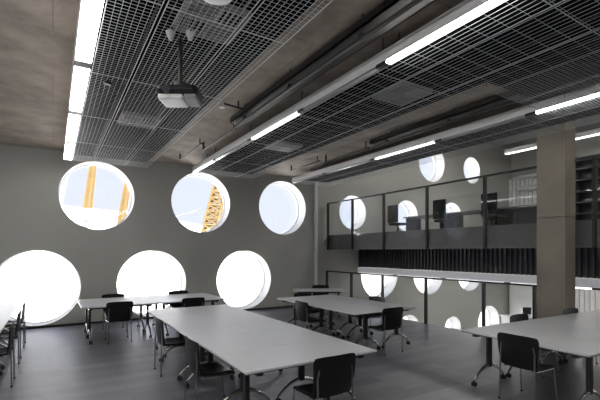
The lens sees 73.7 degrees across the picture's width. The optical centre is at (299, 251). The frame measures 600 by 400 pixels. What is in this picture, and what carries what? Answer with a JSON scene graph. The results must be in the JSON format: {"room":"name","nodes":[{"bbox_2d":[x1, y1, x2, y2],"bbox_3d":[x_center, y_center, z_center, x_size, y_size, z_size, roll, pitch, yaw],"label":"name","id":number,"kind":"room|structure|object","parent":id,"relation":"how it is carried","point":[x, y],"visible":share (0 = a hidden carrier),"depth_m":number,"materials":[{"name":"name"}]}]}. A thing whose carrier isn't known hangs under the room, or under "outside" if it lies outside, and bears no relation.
{"room":"classroom","nodes":[
{"label":"classroom","id":0,"kind":"room"},
{"bbox_2d":[0,143,510,329],"bbox_3d":[0.030,-0.300,13.634,24.676,10.200,0.567,0,0,-32],"label":"wall","id":1,"kind":"structure","parent":0,"point":[32,216],"depth_m":12.24,"materials":[{"name":"grey paint"}]},
{"bbox_2d":[0,250,79,322],"bbox_3d":[-6.447,0.851,9.859,1.785,1.785,0.076,0,0,-32],"label":"window","id":2,"kind":"structure","parent":1,"relation":"in","point":[34,250],"depth_m":9.98,"materials":[{"name":"white"}]},
{"bbox_2d":[58,165,131,229],"bbox_3d":[-5.361,-1.429,10.530,1.719,1.719,0.076,0,0,-32],"label":"window","id":3,"kind":"structure","parent":1,"relation":"in","point":[84,165],"depth_m":10.68,"materials":[{"name":"white metal"}]},
{"bbox_2d":[2,305,292,330],"bbox_3d":[-4.679,1.775,10.380,12.109,0.049,0.021,0,0,-32],"label":"baseboard","id":4,"kind":"structure","parent":1,"relation":"attached to","point":[94,322],"depth_m":9.95,"materials":[{"name":"black metal"}]},
{"bbox_2d":[183,175,224,231],"bbox_3d":[-3.078,-1.429,11.940,1.719,1.719,0.076,0,0,-32],"label":"window","id":5,"kind":"structure","parent":1,"relation":"in","point":[189,175],"depth_m":12.26,"materials":[{"name":"white paint"}]},
{"bbox_2d":[314,181,317,284],"bbox_3d":[0.535,-0.327,13.548,0.093,4.252,0.108,0,0,-32],"label":"trim","id":6,"kind":"structure","parent":1,"relation":"attached to","point":[315,187],"depth_m":13.52,"materials":[{"name":"white paint"}]},
{"bbox_2d":[359,248,599,278],"bbox_3d":[6.780,0.191,7.167,0.131,0.709,17.508,0,0,-32],"label":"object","id":7,"kind":"structure","parent":1,"relation":"attached to","point":[488,260],"depth_m":10.59,"materials":[{"name":"grey metal"}]},
{"bbox_2d":[0,307,599,399],"bbox_3d":[0.802,1.964,3.290,13.985,0.327,17.847,0,0,-32],"label":"floor","id":8,"kind":"structure","parent":0,"point":[439,362],"depth_m":6.08,"materials":[{"name":"grey wood"}]},
{"bbox_2d":[0,311,13,369],"bbox_3d":[-5.105,1.429,6.409,0.756,0.739,1.456,0,0,-32],"label":"meeting table","id":9,"kind":"object","parent":8,"relation":"on","point":[5,316],"visible":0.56,"depth_m":6.57,"materials":[{"name":"white laminate"}]},
{"bbox_2d":[0,322,14,386],"bbox_3d":[-4.156,1.390,5.383,0.528,0.820,0.495,0,0,-32],"label":"chair","id":10,"kind":"object","parent":8,"relation":"on","point":[5,351],"visible":1,"depth_m":5.34,"materials":[{"name":"black plastic"}]},
{"bbox_2d":[0,302,19,348],"bbox_3d":[-5.870,1.429,7.648,0.756,0.739,1.456,0,0,-32],"label":"meeting table","id":11,"kind":"object","parent":8,"relation":"on","point":[12,306],"visible":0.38,"depth_m":7.78,"materials":[{"name":"white laminate"}]},
{"bbox_2d":[0,310,21,363],"bbox_3d":[-4.844,1.390,6.496,0.528,0.820,0.495,0,0,-32],"label":"chair","id":12,"kind":"object","parent":8,"relation":"on","point":[3,336],"visible":0.88,"depth_m":6.44,"materials":[{"name":"black plastic"}]},
{"bbox_2d":[4,302,25,346],"bbox_3d":[-5.543,1.390,7.629,0.528,0.820,0.495,0,0,-32],"label":"chair","id":13,"kind":"object","parent":8,"relation":"on","point":[9,323],"visible":0.73,"depth_m":7.58,"materials":[{"name":"black plastic"}]},
{"bbox_2d":[77,296,150,337],"bbox_3d":[-4.154,1.429,8.970,1.446,0.739,0.756,0,0,-32],"label":"meeting table","id":14,"kind":"object","parent":8,"relation":"on","point":[134,297],"visible":0.75,"depth_m":8.93,"materials":[{"name":"white laminate"}]},
{"bbox_2d":[102,294,126,331],"bbox_3d":[-4.247,1.390,9.161,0.495,0.820,0.528,0,0,-32],"label":"chair","id":15,"kind":"object","parent":8,"relation":"on","point":[105,295],"visible":0.33,"depth_m":9.27,"materials":[{"name":"black plastic"}]},
{"bbox_2d":[105,301,132,343],"bbox_3d":[-3.687,1.390,8.120,0.495,0.820,0.528,0,0,-32],"label":"chair","id":16,"kind":"object","parent":8,"relation":"on","point":[122,311],"visible":1,"depth_m":7.92,"materials":[{"name":"black plastic"}]},
{"bbox_2d":[79,299,159,344],"bbox_3d":[-3.755,1.429,8.325,1.446,0.739,0.756,0,0,-32],"label":"meeting table","id":17,"kind":"object","parent":8,"relation":"on","point":[145,302],"visible":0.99,"depth_m":8.23,"materials":[{"name":"white laminate"}]},
{"bbox_2d":[154,316,187,376],"bbox_3d":[-1.915,1.390,6.087,0.528,0.820,0.495,0,0,-32],"label":"chair","id":18,"kind":"object","parent":8,"relation":"on","point":[159,328],"visible":0.91,"depth_m":5.92,"materials":[{"name":"black plastic"}]},
{"bbox_2d":[168,290,187,307],"bbox_3d":[-2.966,1.390,9.952,0.495,0.820,0.528,0,0,-32],"label":"chair","id":19,"kind":"object","parent":8,"relation":"on","point":[178,291],"visible":0.3,"depth_m":10.11,"materials":[{"name":"black plastic"}]},
{"bbox_2d":[147,293,210,325],"bbox_3d":[-2.920,1.429,9.732,1.446,0.739,0.756,0,0,-32],"label":"meeting table","id":20,"kind":"object","parent":8,"relation":"on","point":[189,294],"visible":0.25,"depth_m":9.75,"materials":[{"name":"grey laminate"}]},
{"bbox_2d":[153,295,224,336],"bbox_3d":[-2.521,1.429,9.087,1.446,0.739,0.756,0,0,-32],"label":"meeting table","id":21,"kind":"object","parent":8,"relation":"on","point":[164,301],"visible":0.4,"depth_m":8.93,"materials":[{"name":"white laminate"}]},
{"bbox_2d":[177,297,204,332],"bbox_3d":[-2.412,1.390,8.805,0.495,0.820,0.528,0,0,-32],"label":"chair","id":22,"kind":"object","parent":8,"relation":"on","point":[198,301],"visible":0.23,"depth_m":8.58,"materials":[{"name":"black plastic"}]},
{"bbox_2d":[146,304,239,357],"bbox_3d":[-1.957,1.429,7.383,1.536,0.739,0.756,0,0,-32],"label":"meeting table","id":23,"kind":"object","parent":8,"relation":"on","point":[156,312],"visible":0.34,"depth_m":7.27,"materials":[{"name":"grey laminate"}]},
{"bbox_2d":[156,312,230,380],"bbox_3d":[-1.699,1.429,6.233,0.766,0.739,1.456,0,0,-32],"label":"meeting table","id":24,"kind":"object","parent":8,"relation":"on","point":[185,321],"visible":0.62,"depth_m":6.10,"materials":[{"name":"white laminate"}]},
{"bbox_2d":[184,336,237,399],"bbox_3d":[-1.043,1.390,4.664,0.528,0.820,0.495,0,0,-32],"label":"chair","id":25,"kind":"object","parent":8,"relation":"on","point":[210,369],"visible":1,"depth_m":4.53,"materials":[{"name":"black plastic"}]},
{"bbox_2d":[179,325,278,399],"bbox_3d":[-0.931,1.429,4.988,0.766,0.739,1.456,0,0,-32],"label":"meeting table","id":26,"kind":"object","parent":8,"relation":"on","point":[230,338],"visible":0.64,"depth_m":4.85,"materials":[{"name":"white laminate"}]},
{"bbox_2d":[201,309,276,370],"bbox_3d":[-1.045,1.429,6.637,0.766,0.739,1.456,0,0,-32],"label":"meeting table","id":27,"kind":"object","parent":8,"relation":"on","point":[235,316],"visible":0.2,"depth_m":6.57,"materials":[{"name":"white laminate"}]},
{"bbox_2d":[233,320,334,399],"bbox_3d":[-0.277,1.429,5.392,0.766,0.739,1.456,0,0,-32],"label":"meeting table","id":28,"kind":"object","parent":8,"relation":"on","point":[279,332],"visible":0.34,"depth_m":5.14,"materials":[{"name":"white laminate"}]},
{"bbox_2d":[216,338,376,399],"bbox_3d":[-0.018,1.429,4.243,1.536,0.739,0.756,0,0,-32],"label":"meeting table","id":29,"kind":"object","parent":8,"relation":"on","point":[258,361],"visible":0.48,"depth_m":4.14,"materials":[{"name":"white laminate"}]},
{"bbox_2d":[277,296,338,335],"bbox_3d":[0.165,1.429,8.824,0.766,0.739,1.386,0,0,-32],"label":"meeting table","id":30,"kind":"object","parent":8,"relation":"on","point":[310,300],"visible":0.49,"depth_m":8.74,"materials":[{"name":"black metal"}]},
{"bbox_2d":[294,292,321,328],"bbox_3d":[0.184,1.390,9.461,0.495,0.820,0.528,0,0,-32],"label":"chair","id":31,"kind":"object","parent":8,"relation":"on","point":[311,310],"visible":0.34,"depth_m":9.59,"materials":[{"name":"black plastic"}]},
{"bbox_2d":[295,301,326,334],"bbox_3d":[0.223,1.390,8.087,0.528,0.820,0.495,0,0,-32],"label":"chair","id":32,"kind":"object","parent":8,"relation":"on","point":[302,308],"visible":0.88,"depth_m":7.93,"materials":[{"name":"black plastic"}]},
{"bbox_2d":[293,288,345,317],"bbox_3d":[0.524,1.429,11.266,1.446,0.739,0.756,0,0,0],"label":"meeting table","id":33,"kind":"object","parent":8,"relation":"on","point":[299,290],"visible":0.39,"depth_m":11.23,"materials":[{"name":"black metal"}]},
{"bbox_2d":[293,353,355,399],"bbox_3d":[0.219,1.390,4.006,0.495,0.820,0.528,0,0,-32],"label":"chair","id":34,"kind":"object","parent":8,"relation":"on","point":[332,375],"visible":1,"depth_m":3.79,"materials":[{"name":"black plastic"}]},
{"bbox_2d":[307,294,364,335],"bbox_3d":[0.819,1.429,9.228,0.766,0.739,1.386,0,0,-32],"label":"meeting table","id":35,"kind":"object","parent":8,"relation":"on","point":[337,298],"visible":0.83,"depth_m":9.12,"materials":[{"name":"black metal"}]},
{"bbox_2d":[310,302,382,349],"bbox_3d":[0.896,1.429,7.639,0.766,0.739,1.386,0,0,-32],"label":"meeting table","id":36,"kind":"object","parent":8,"relation":"on","point":[352,310],"visible":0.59,"depth_m":7.37,"materials":[{"name":"white laminate"}]},
{"bbox_2d":[353,296,384,334],"bbox_3d":[1.495,1.390,8.667,0.528,0.820,0.495,0,0,-32],"label":"chair","id":37,"kind":"object","parent":8,"relation":"on","point":[373,298],"visible":0.38,"depth_m":8.67,"materials":[{"name":"black plastic"}]},
{"bbox_2d":[342,300,416,348],"bbox_3d":[1.550,1.429,8.043,0.766,0.739,1.386,0,0,-32],"label":"meeting table","id":38,"kind":"object","parent":8,"relation":"on","point":[367,303],"visible":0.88,"depth_m":7.92,"materials":[{"name":"white laminate"}]},
{"bbox_2d":[366,307,402,355],"bbox_3d":[1.532,1.390,7.278,0.495,0.820,0.528,0,0,-32],"label":"chair","id":39,"kind":"object","parent":8,"relation":"on","point":[391,317],"visible":0.91,"depth_m":7.07,"materials":[{"name":"black plastic"}]},
{"bbox_2d":[326,271,536,325],"bbox_3d":[2.748,1.216,10.686,0.076,1.167,7.006,0,0,-32],"label":"balustrade","id":40,"kind":"object","parent":8,"relation":"on","point":[534,287],"visible":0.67,"depth_m":9.55,"materials":[{"name":"black metal"}]},
{"bbox_2d":[497,332,557,399],"bbox_3d":[2.766,1.390,4.862,0.528,0.820,0.495,0,0,-32],"label":"chair","id":41,"kind":"object","parent":8,"relation":"on","point":[522,352],"visible":1,"depth_m":4.72,"materials":[{"name":"black plastic"}]},
{"bbox_2d":[461,325,599,399],"bbox_3d":[2.909,1.429,4.974,0.746,0.739,1.566,0,0,-30],"label":"meeting table","id":42,"kind":"object","parent":8,"relation":"on","point":[579,348],"visible":0.94,"depth_m":4.79,"materials":[{"name":"white laminate"}]},
{"bbox_2d":[510,314,559,376],"bbox_3d":[3.554,1.390,6.080,0.495,0.820,0.528,0,0,-32],"label":"chair","id":43,"kind":"object","parent":8,"relation":"on","point":[517,317],"visible":0.14,"depth_m":6.23,"materials":[{"name":"black plastic"}]},
{"bbox_2d":[496,320,599,377],"bbox_3d":[3.563,1.429,5.347,0.746,0.739,1.566,0,0,-30],"label":"meeting table","id":44,"kind":"object","parent":8,"relation":"on","point":[577,333],"visible":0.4,"depth_m":5.47,"materials":[{"name":"white laminate"}]},
{"bbox_2d":[527,316,599,364],"bbox_3d":[4.217,1.429,5.720,0.746,0.739,1.566,0,0,-30],"label":"meeting table","id":45,"kind":"object","parent":8,"relation":"on","point":[595,326],"visible":0.54,"depth_m":6.01,"materials":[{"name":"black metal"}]},
{"bbox_2d":[553,313,599,362],"bbox_3d":[4.871,1.429,6.093,0.746,0.739,1.566,0,0,-30],"label":"meeting table","id":46,"kind":"object","parent":8,"relation":"on","point":[577,316],"visible":0.47,"depth_m":6.47,"materials":[{"name":"white laminate"}]},
{"bbox_2d":[0,0,599,176],"bbox_3d":[0.143,-2.645,2.883,12.436,0.382,17.847,0,0,-32],"label":"ceiling","id":47,"kind":"structure","parent":0,"point":[37,37],"depth_m":5.76,"materials":[{"name":"concrete"}]},
{"bbox_2d":[64,0,103,159],"bbox_3d":[-2.075,-2.290,3.911,0.172,0.329,12.545,0,0,-32],"label":"lamp","id":48,"kind":"object","parent":47,"relation":"hanging from","point":[89,11],"visible":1,"depth_m":4.51,"materials":[{"name":"white plastic"}]},
{"bbox_2d":[64,143,74,159],"bbox_3d":[-4.918,-2.144,8.515,0.159,0.033,1.582,0,0,-32],"label":"diffuser","id":49,"kind":"object","parent":48,"relation":"attached to","point":[69,147],"depth_m":8.47,"materials":[{"name":"white plastic"}]},
{"bbox_2d":[66,114,80,141],"bbox_3d":[-3.952,-2.144,6.951,0.159,0.033,1.811,0,0,-32],"label":"diffuser","id":50,"kind":"object","parent":48,"relation":"attached to","point":[73,121],"depth_m":6.84,"materials":[{"name":"white plastic"}]},
{"bbox_2d":[69,66,89,111],"bbox_3d":[-2.952,-2.144,5.331,0.159,0.033,1.713,0,0,-32],"label":"diffuser","id":51,"kind":"object","parent":48,"relation":"attached to","point":[80,76],"depth_m":5.17,"materials":[{"name":"white plastic"}]},
{"bbox_2d":[75,0,103,62],"bbox_3d":[-2.004,-2.144,3.795,0.159,0.033,1.614,0,0,-32],"label":"diffuser","id":52,"kind":"object","parent":48,"relation":"attached to","point":[90,10],"depth_m":3.82,"materials":[{"name":"white plastic"}]},
{"bbox_2d":[73,0,164,161],"bbox_3d":[-1.829,-2.290,4.095,0.419,0.328,12.377,0,0,-32],"label":"grid","id":53,"kind":"object","parent":47,"relation":"hanging from","point":[123,24],"visible":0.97,"depth_m":4.67,"materials":[{"name":"grey metal"}]},
{"bbox_2d":[118,111,160,128],"bbox_3d":[-2.725,-2.326,6.779,0.589,0.256,0.589,0,0,-32],"label":"ceiling vent","id":54,"kind":"object","parent":47,"relation":"in","point":[126,119],"visible":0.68,"depth_m":6.69,"materials":[{"name":"grey metal"}]},
{"bbox_2d":[94,0,259,164],"bbox_3d":[-1.346,-2.290,4.393,0.659,0.328,12.377,0,0,-32],"label":"grid","id":55,"kind":"object","parent":47,"relation":"hanging from","point":[157,64],"visible":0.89,"depth_m":4.91,"materials":[{"name":"grey metal"}]},
{"bbox_2d":[156,29,202,107],"bbox_3d":[-1.204,-1.974,4.012,0.414,0.960,0.333,0,0,0],"label":"projector","id":56,"kind":"object","parent":47,"relation":"hanging from","point":[180,94],"visible":0.95,"depth_m":3.97,"materials":[{"name":"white plastic"}]},
{"bbox_2d":[172,0,251,44],"bbox_3d":[-0.856,-2.326,3.856,0.589,0.256,0.589,0,0,-32],"label":"ceiling vent","id":57,"kind":"object","parent":47,"relation":"in","point":[234,8],"visible":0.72,"depth_m":3.82,"materials":[{"name":"grey metal"}]},
{"bbox_2d":[202,123,236,150],"bbox_3d":[-1.673,-2.355,8.148,0.046,0.198,1.878,0,0,-32],"label":"conduit pipe","id":58,"kind":"object","parent":47,"relation":"hanging from","point":[233,129],"visible":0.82,"depth_m":8.12,"materials":[{"name":"grey metal"}]},
{"bbox_2d":[126,0,332,167],"bbox_3d":[-0.831,-2.290,4.711,0.495,0.328,12.377,0,0,-32],"label":"grid","id":59,"kind":"object","parent":47,"relation":"hanging from","point":[270,19],"visible":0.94,"depth_m":4.62,"materials":[{"name":"grey metal"}]},
{"bbox_2d":[265,140,302,152],"bbox_3d":[-0.342,-2.326,8.443,0.589,0.256,0.589,0,0,-32],"label":"ceiling vent","id":60,"kind":"object","parent":47,"relation":"in","point":[280,143],"visible":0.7,"depth_m":8.34,"materials":[{"name":"grey metal"}]},
{"bbox_2d":[230,0,435,124],"bbox_3d":[1.114,-2.389,3.636,0.305,0.130,8.509,0,0,-32],"label":"cable tray","id":61,"kind":"object","parent":47,"relation":"hanging from","point":[387,8],"visible":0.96,"depth_m":4.66,"materials":[{"name":"grey metal"}]},
{"bbox_2d":[233,0,423,127],"bbox_3d":[1.058,-2.277,3.602,0.066,0.091,8.509,0,0,-32],"label":"conduit pipe","id":62,"kind":"object","parent":61,"relation":"hanging from","point":[362,37],"visible":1,"depth_m":4.52,"materials":[{"name":"grey metal"}]},
{"bbox_2d":[325,141,369,162],"bbox_3d":[1.080,-2.355,9.463,0.046,0.198,1.660,0,0,-32],"label":"conduit pipe","id":63,"kind":"object","parent":47,"relation":"hanging from","point":[366,147],"visible":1,"depth_m":9.31,"materials":[{"name":"grey metal"}]},
{"bbox_2d":[192,0,503,172],"bbox_3d":[0.419,-2.290,5.451,0.069,0.329,12.545,0,0,-32],"label":"lamp","id":64,"kind":"object","parent":47,"relation":"hanging from","point":[466,10],"visible":1,"depth_m":4.67,"materials":[{"name":"white"}]},
{"bbox_2d":[193,160,213,172],"bbox_3d":[-2.424,-2.144,10.055,0.056,0.033,1.582,0,0,-32],"label":"diffuser","id":65,"kind":"object","parent":64,"relation":"attached to","point":[208,162],"depth_m":10.03,"materials":[{"name":"white plastic"}]},
{"bbox_2d":[215,141,249,159],"bbox_3d":[-1.458,-2.144,8.491,0.056,0.033,1.811,0,0,-32],"label":"diffuser","id":66,"kind":"object","parent":64,"relation":"attached to","point":[242,143],"depth_m":8.41,"materials":[{"name":"white plastic"}]},
{"bbox_2d":[251,112,299,139],"bbox_3d":[-0.458,-2.144,6.871,0.056,0.033,1.713,0,0,-32],"label":"diffuser","id":67,"kind":"object","parent":64,"relation":"attached to","point":[291,115],"depth_m":6.78,"materials":[{"name":"white plastic"}]},
{"bbox_2d":[303,66,378,110],"bbox_3d":[0.491,-2.144,5.335,0.056,0.033,1.614,0,0,-32],"label":"diffuser","id":68,"kind":"object","parent":64,"relation":"attached to","point":[369,71],"depth_m":5.20,"materials":[{"name":"white"}]},
{"bbox_2d":[386,0,503,63],"bbox_3d":[1.439,-2.144,3.799,0.056,0.033,1.713,0,0,-32],"label":"diffuser","id":69,"kind":"object","parent":64,"relation":"attached to","point":[485,5],"depth_m":3.85,"materials":[{"name":"white plastic"}]},
{"bbox_2d":[196,0,564,174],"bbox_3d":[0.622,-2.290,5.608,0.419,0.328,12.377,0,0,-32],"label":"grid","id":70,"kind":"object","parent":47,"relation":"hanging from","point":[506,7],"visible":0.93,"depth_m":4.72,"materials":[{"name":"silver metal"}]},
{"bbox_2d":[372,76,432,105],"bbox_3d":[1.434,-2.326,5.629,0.589,0.256,0.589,0,0,-32],"label":"ceiling vent","id":71,"kind":"object","parent":47,"relation":"in","point":[406,91],"visible":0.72,"depth_m":5.58,"materials":[{"name":"grey metal"}]},
{"bbox_2d":[212,0,599,176],"bbox_3d":[1.123,-2.290,5.918,0.702,0.328,12.377,0,0,-32],"label":"grid","id":72,"kind":"object","parent":47,"relation":"hanging from","point":[566,14],"visible":0.94,"depth_m":4.72,"materials":[{"name":"silver metal"}]},
{"bbox_2d":[238,15,599,178],"bbox_3d":[1.638,-2.290,6.236,0.452,0.328,12.377,0,0,-32],"label":"grid","id":73,"kind":"object","parent":47,"relation":"hanging from","point":[595,34],"visible":0.91,"depth_m":5.29,"materials":[{"name":"silver metal"}]},
{"bbox_2d":[292,83,599,182],"bbox_3d":[3.061,-2.290,7.083,0.054,0.329,12.545,0,0,-32],"label":"lamp","id":74,"kind":"object","parent":47,"relation":"hanging from","point":[526,111],"visible":0.89,"depth_m":7.22,"materials":[{"name":"white"}]},
{"bbox_2d":[293,174,321,182],"bbox_3d":[0.218,-2.144,11.687,0.042,0.033,1.582,0,0,-32],"label":"diffuser","id":75,"kind":"object","parent":74,"relation":"attached to","point":[312,175],"depth_m":11.71,"materials":[{"name":"white plastic"}]},
{"bbox_2d":[326,160,369,173],"bbox_3d":[1.184,-2.144,10.123,0.042,0.033,1.811,0,0,-32],"label":"diffuser","id":76,"kind":"object","parent":74,"relation":"attached to","point":[359,162],"depth_m":10.07,"materials":[{"name":"white plastic"}]},
{"bbox_2d":[375,141,433,159],"bbox_3d":[2.184,-2.144,8.503,0.042,0.033,1.713,0,0,-32],"label":"diffuser","id":77,"kind":"object","parent":74,"relation":"attached to","point":[424,143],"depth_m":8.44,"materials":[{"name":"white plastic"}]},
{"bbox_2d":[441,115,524,140],"bbox_3d":[3.133,-2.144,6.967,0.042,0.033,1.614,0,0,-32],"label":"diffuser","id":78,"kind":"object","parent":74,"relation":"attached to","point":[515,117],"depth_m":6.90,"materials":[{"name":"white plastic"}]},
{"bbox_2d":[536,93,599,113],"bbox_3d":[4.081,-2.144,5.431,0.042,0.033,1.713,0,0,-32],"label":"diffuser","id":79,"kind":"object","parent":74,"relation":"attached to","point":[593,95],"depth_m":5.76,"materials":[{"name":"white plastic"}]},
{"bbox_2d":[370,91,522,144],"bbox_3d":[3.807,-2.389,5.171,0.305,0.130,8.291,0,0,-32],"label":"cable tray","id":80,"kind":"object","parent":47,"relation":"hanging from","point":[495,100],"visible":0.57,"depth_m":6.93,"materials":[{"name":"grey metal"}]},
{"bbox_2d":[372,73,599,148],"bbox_3d":[3.751,-2.277,5.137,0.066,0.091,8.291,0,0,-32],"label":"conduit pipe","id":81,"kind":"object","parent":80,"relation":"hanging from","point":[449,121],"visible":0.78,"depth_m":6.59,"materials":[{"name":"grey metal"}]},
{"bbox_2d":[296,96,599,186],"bbox_3d":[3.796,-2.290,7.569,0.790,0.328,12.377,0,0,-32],"label":"grid","id":82,"kind":"object","parent":47,"relation":"hanging from","point":[593,111],"visible":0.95,"depth_m":7.86,"materials":[{"name":"silver metal"}]},
{"bbox_2d":[488,39,599,108],"bbox_3d":[4.333,-2.290,3.541,1.228,0.328,4.959,0,0,-32],"label":"grid","id":83,"kind":"object","parent":47,"relation":"hanging from","point":[585,66],"visible":0.97,"depth_m":5.09,"materials":[{"name":"silver metal"}]},
{"bbox_2d":[357,248,599,289],"bbox_3d":[5.542,0.301,8.871,0.172,0.929,12.981,0,0,-32],"label":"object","id":84,"kind":"object","parent":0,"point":[580,283],"visible":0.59,"depth_m":10.25,"materials":[{"name":"white"}]},
{"bbox_2d":[358,267,599,287],"bbox_3d":[5.470,0.638,8.827,0.004,0.174,12.916,0,0,-32],"label":"diffuser","id":85,"kind":"object","parent":84,"relation":"attached to","point":[522,279],"depth_m":10.39,"materials":[{"name":"white"}]},
{"bbox_2d":[520,283,591,289],"bbox_3d":[5.542,0.747,8.871,0.159,0.033,1.713,0,0,-32],"label":"diffuser","id":86,"kind":"object","parent":84,"relation":"attached to","point":[576,286],"depth_m":8.28,"materials":[{"name":"white plastic"}]},
{"bbox_2d":[486,114,599,148],"bbox_3d":[4.969,-5.236,5.864,23.781,0.327,17.847,0,0,-32],"label":"ceiling","id":87,"kind":"structure","parent":0,"point":[594,125],"depth_m":17.42,"materials":[{"name":"grey metal"}]},
{"bbox_2d":[504,142,536,154],"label":"lamp","id":88,"kind":"object","parent":87,"relation":"hanging from","point":[534,145],"depth_m":17.06,"materials":[{"name":"white plastic"}]},
{"bbox_2d":[506,147,536,154],"bbox_3d":[9.588,-4.325,16.915,0.159,0.033,1.767,0,0,-32],"label":"diffuser","id":89,"kind":"object","parent":88,"relation":"attached to","point":[525,148],"depth_m":17.10,"materials":[{"name":"white plastic"}]},
{"bbox_2d":[575,128,599,139],"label":"lamp","id":90,"kind":"object","parent":87,"relation":"hanging from","point":[589,133],"depth_m":14.92,"materials":[{"name":"white plastic"}]},
{"bbox_2d":[575,133,599,139],"bbox_3d":[10.605,-4.325,15.267,0.159,0.033,1.822,0,0,-32],"label":"diffuser","id":91,"kind":"object","parent":90,"relation":"attached to","point":[589,134],"depth_m":14.98,"materials":[{"name":"white plastic"}]},
{"bbox_2d":[511,135,599,309],"bbox_3d":[15.202,-0.300,12.182,0.273,9.545,17.847,0,0,-32],"label":"wall","id":92,"kind":"structure","parent":0,"point":[590,145],"depth_m":18.71,"materials":[{"name":"grey paint"}]},
{"bbox_2d":[512,177,536,205],"bbox_3d":[15.060,-2.073,12.101,0.053,3.164,17.639,0,0,-32],"label":"trim","id":93,"kind":"structure","parent":92,"relation":"attached to","point":[529,197],"depth_m":19.09,"materials":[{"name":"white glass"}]},
{"bbox_2d":[575,289,599,312],"bbox_3d":[15.060,2.536,12.101,0.053,3.873,17.639,0,0,-32],"label":"curtain","id":94,"kind":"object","parent":92,"relation":"attached to","point":[584,298],"depth_m":16.87,"materials":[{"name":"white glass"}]},
{"bbox_2d":[537,120,574,318],"bbox_3d":[4.660,-0.328,7.288,0.382,4.254,0.480,0,0,-32],"label":"column","id":95,"kind":"structure","parent":0,"point":[555,151],"depth_m":7.14,"materials":[{"name":"concrete"}]},
{"bbox_3d":[10.334,-0.327,9.176,11.170,0.327,17.847,0,0,-32],"label":"floor","id":96,"kind":"structure","parent":0,"visible":0},
{"bbox_2d":[388,205,407,230],"bbox_3d":[3.580,-1.091,14.549,0.644,1.200,0.596,0,0,-32],"label":"chair","id":97,"kind":"object","parent":96,"relation":"on","point":[392,209],"visible":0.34,"depth_m":14.41,"materials":[{"name":"black plastic"}]},
{"bbox_2d":[403,214,447,230],"bbox_3d":[4.680,-0.895,14.429,0.873,0.806,1.737,0,0,-32],"label":"desk","id":98,"kind":"object","parent":96,"relation":"on","point":[414,222],"visible":0.48,"depth_m":14.94,"materials":[{"name":"grey laminate"}]},
{"bbox_2d":[433,199,455,227],"bbox_3d":[4.723,-1.091,13.011,0.644,1.200,0.596,0,0,-32],"label":"chair","id":99,"kind":"object","parent":96,"relation":"on","point":[439,206],"visible":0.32,"depth_m":12.86,"materials":[{"name":"black plastic"}]},
{"bbox_2d":[327,155,599,249],"bbox_3d":[4.052,-0.873,8.656,0.076,1.593,11.829,0,0,-32],"label":"gallery balustrade","id":100,"kind":"object","parent":96,"relation":"attached to","point":[587,232],"visible":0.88,"depth_m":9.16,"materials":[{"name":"black metal"}]},
{"bbox_2d":[446,210,496,227],"bbox_3d":[5.655,-0.895,12.851,0.873,0.806,1.737,0,0,-32],"label":"desk","id":101,"kind":"object","parent":96,"relation":"on","point":[458,216],"visible":0.38,"depth_m":13.35,"materials":[{"name":"grey laminate"}]},
{"bbox_2d":[481,192,507,224],"bbox_3d":[5.657,-1.091,11.601,0.644,1.200,0.596,0,0,-32],"label":"chair","id":102,"kind":"object","parent":96,"relation":"on","point":[491,197],"visible":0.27,"depth_m":11.42,"materials":[{"name":"black plastic"}]},
{"bbox_2d":[487,209,537,225],"bbox_3d":[7.090,-0.944,13.225,0.589,0.905,1.789,0,0,-32],"label":"base cabinet","id":103,"kind":"object","parent":96,"relation":"on","point":[522,216],"visible":0.08,"depth_m":12.66,"materials":[{"name":"grey"}]},
{"bbox_2d":[497,204,536,224],"bbox_3d":[6.572,-0.895,11.366,0.873,0.806,1.737,0,0,-32],"label":"desk","id":104,"kind":"object","parent":96,"relation":"on","point":[508,211],"visible":0.36,"depth_m":11.82,"materials":[{"name":"grey laminate"}]},
{"bbox_2d":[574,154,599,220],"bbox_3d":[10.571,-1.936,13.194,0.436,2.891,2.618,0,0,-32],"label":"shelving unit","id":105,"kind":"object","parent":96,"relation":"on","point":[583,169],"visible":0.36,"depth_m":14.19,"materials":[{"name":"grey metal"}]},
{"bbox_3d":[4.969,4.609,5.864,23.781,0.273,17.847,0,0,-32],"label":"floor","id":106,"kind":"structure","parent":0,"visible":0},
{"bbox_2d":[510,285,531,314],"bbox_3d":[10.663,2.973,18.444,0.305,3.000,1.964,0,0,-32],"label":"board","id":107,"kind":"object","parent":106,"relation":"on","point":[520,296],"visible":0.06,"depth_m":18.89,"materials":[{"name":"white paint"}]},
{"label":"outside","id":108,"kind":"structure","parent":0,"visible":0},
{"bbox_2d":[361,274,487,327],"bbox_3d":[-48.878,12.163,182.965,458.165,0.327,335.442,0,0,-32],"label":"ground","id":109,"kind":"structure","parent":108,"point":[371,283],"depth_m":143.28,"materials":[{"name":"grey"}]},
{"bbox_2d":[0,205,262,321],"bbox_3d":[-65.464,1.091,87.285,152.722,21.817,152.722,0,0,-32],"label":"dome","id":110,"kind":"object","parent":109,"relation":"on","point":[48,284],"visible":0.28,"depth_m":38.49,"materials":[{"name":"white"}]},
{"bbox_2d":[82,166,95,209],"bbox_3d":[-23.939,-8.879,45.825,1.615,7.985,0.791,0,0,0],"label":"lattice mast","id":111,"kind":"object","parent":110,"relation":"on","point":[89,190],"visible":0.66,"depth_m":45.54,"materials":[{"name":"yellow metal"}]},
{"bbox_2d":[116,182,129,224],"bbox_3d":[-17.261,-4.863,39.278,1.841,7.443,0.606,0,0,0],"label":"lattice mast","id":112,"kind":"object","parent":110,"relation":"on","point":[125,194],"visible":0.4,"depth_m":39.03,"materials":[{"name":"yellow metal"}]},
{"bbox_2d":[201,184,222,231],"bbox_3d":[-7.883,-5.845,39.278,4.024,10.451,1.507,0,0,0],"label":"lattice mast","id":113,"kind":"object","parent":110,"relation":"on","point":[213,199],"visible":0.27,"depth_m":38.59,"materials":[{"name":"yellow metal"}]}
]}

